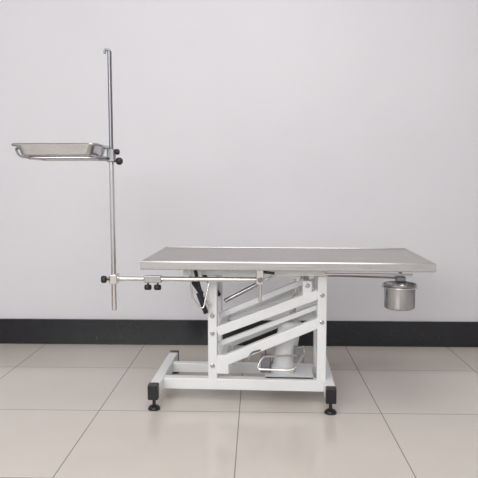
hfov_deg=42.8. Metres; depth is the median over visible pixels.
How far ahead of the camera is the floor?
2.52 m
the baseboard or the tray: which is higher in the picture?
the tray
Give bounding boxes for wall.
[0,0,477,321]
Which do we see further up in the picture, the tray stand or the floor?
the tray stand
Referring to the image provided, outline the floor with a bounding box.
[0,344,477,477]
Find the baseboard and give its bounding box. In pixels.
[0,318,477,346]
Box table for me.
[118,246,436,414]
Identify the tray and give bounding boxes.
[11,143,109,160]
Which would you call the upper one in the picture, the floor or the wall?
the wall
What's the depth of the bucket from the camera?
2.56 m
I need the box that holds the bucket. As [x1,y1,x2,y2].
[382,272,417,310]
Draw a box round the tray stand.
[11,48,122,310]
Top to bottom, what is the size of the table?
0.650 m
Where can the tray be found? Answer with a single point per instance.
(32, 151)

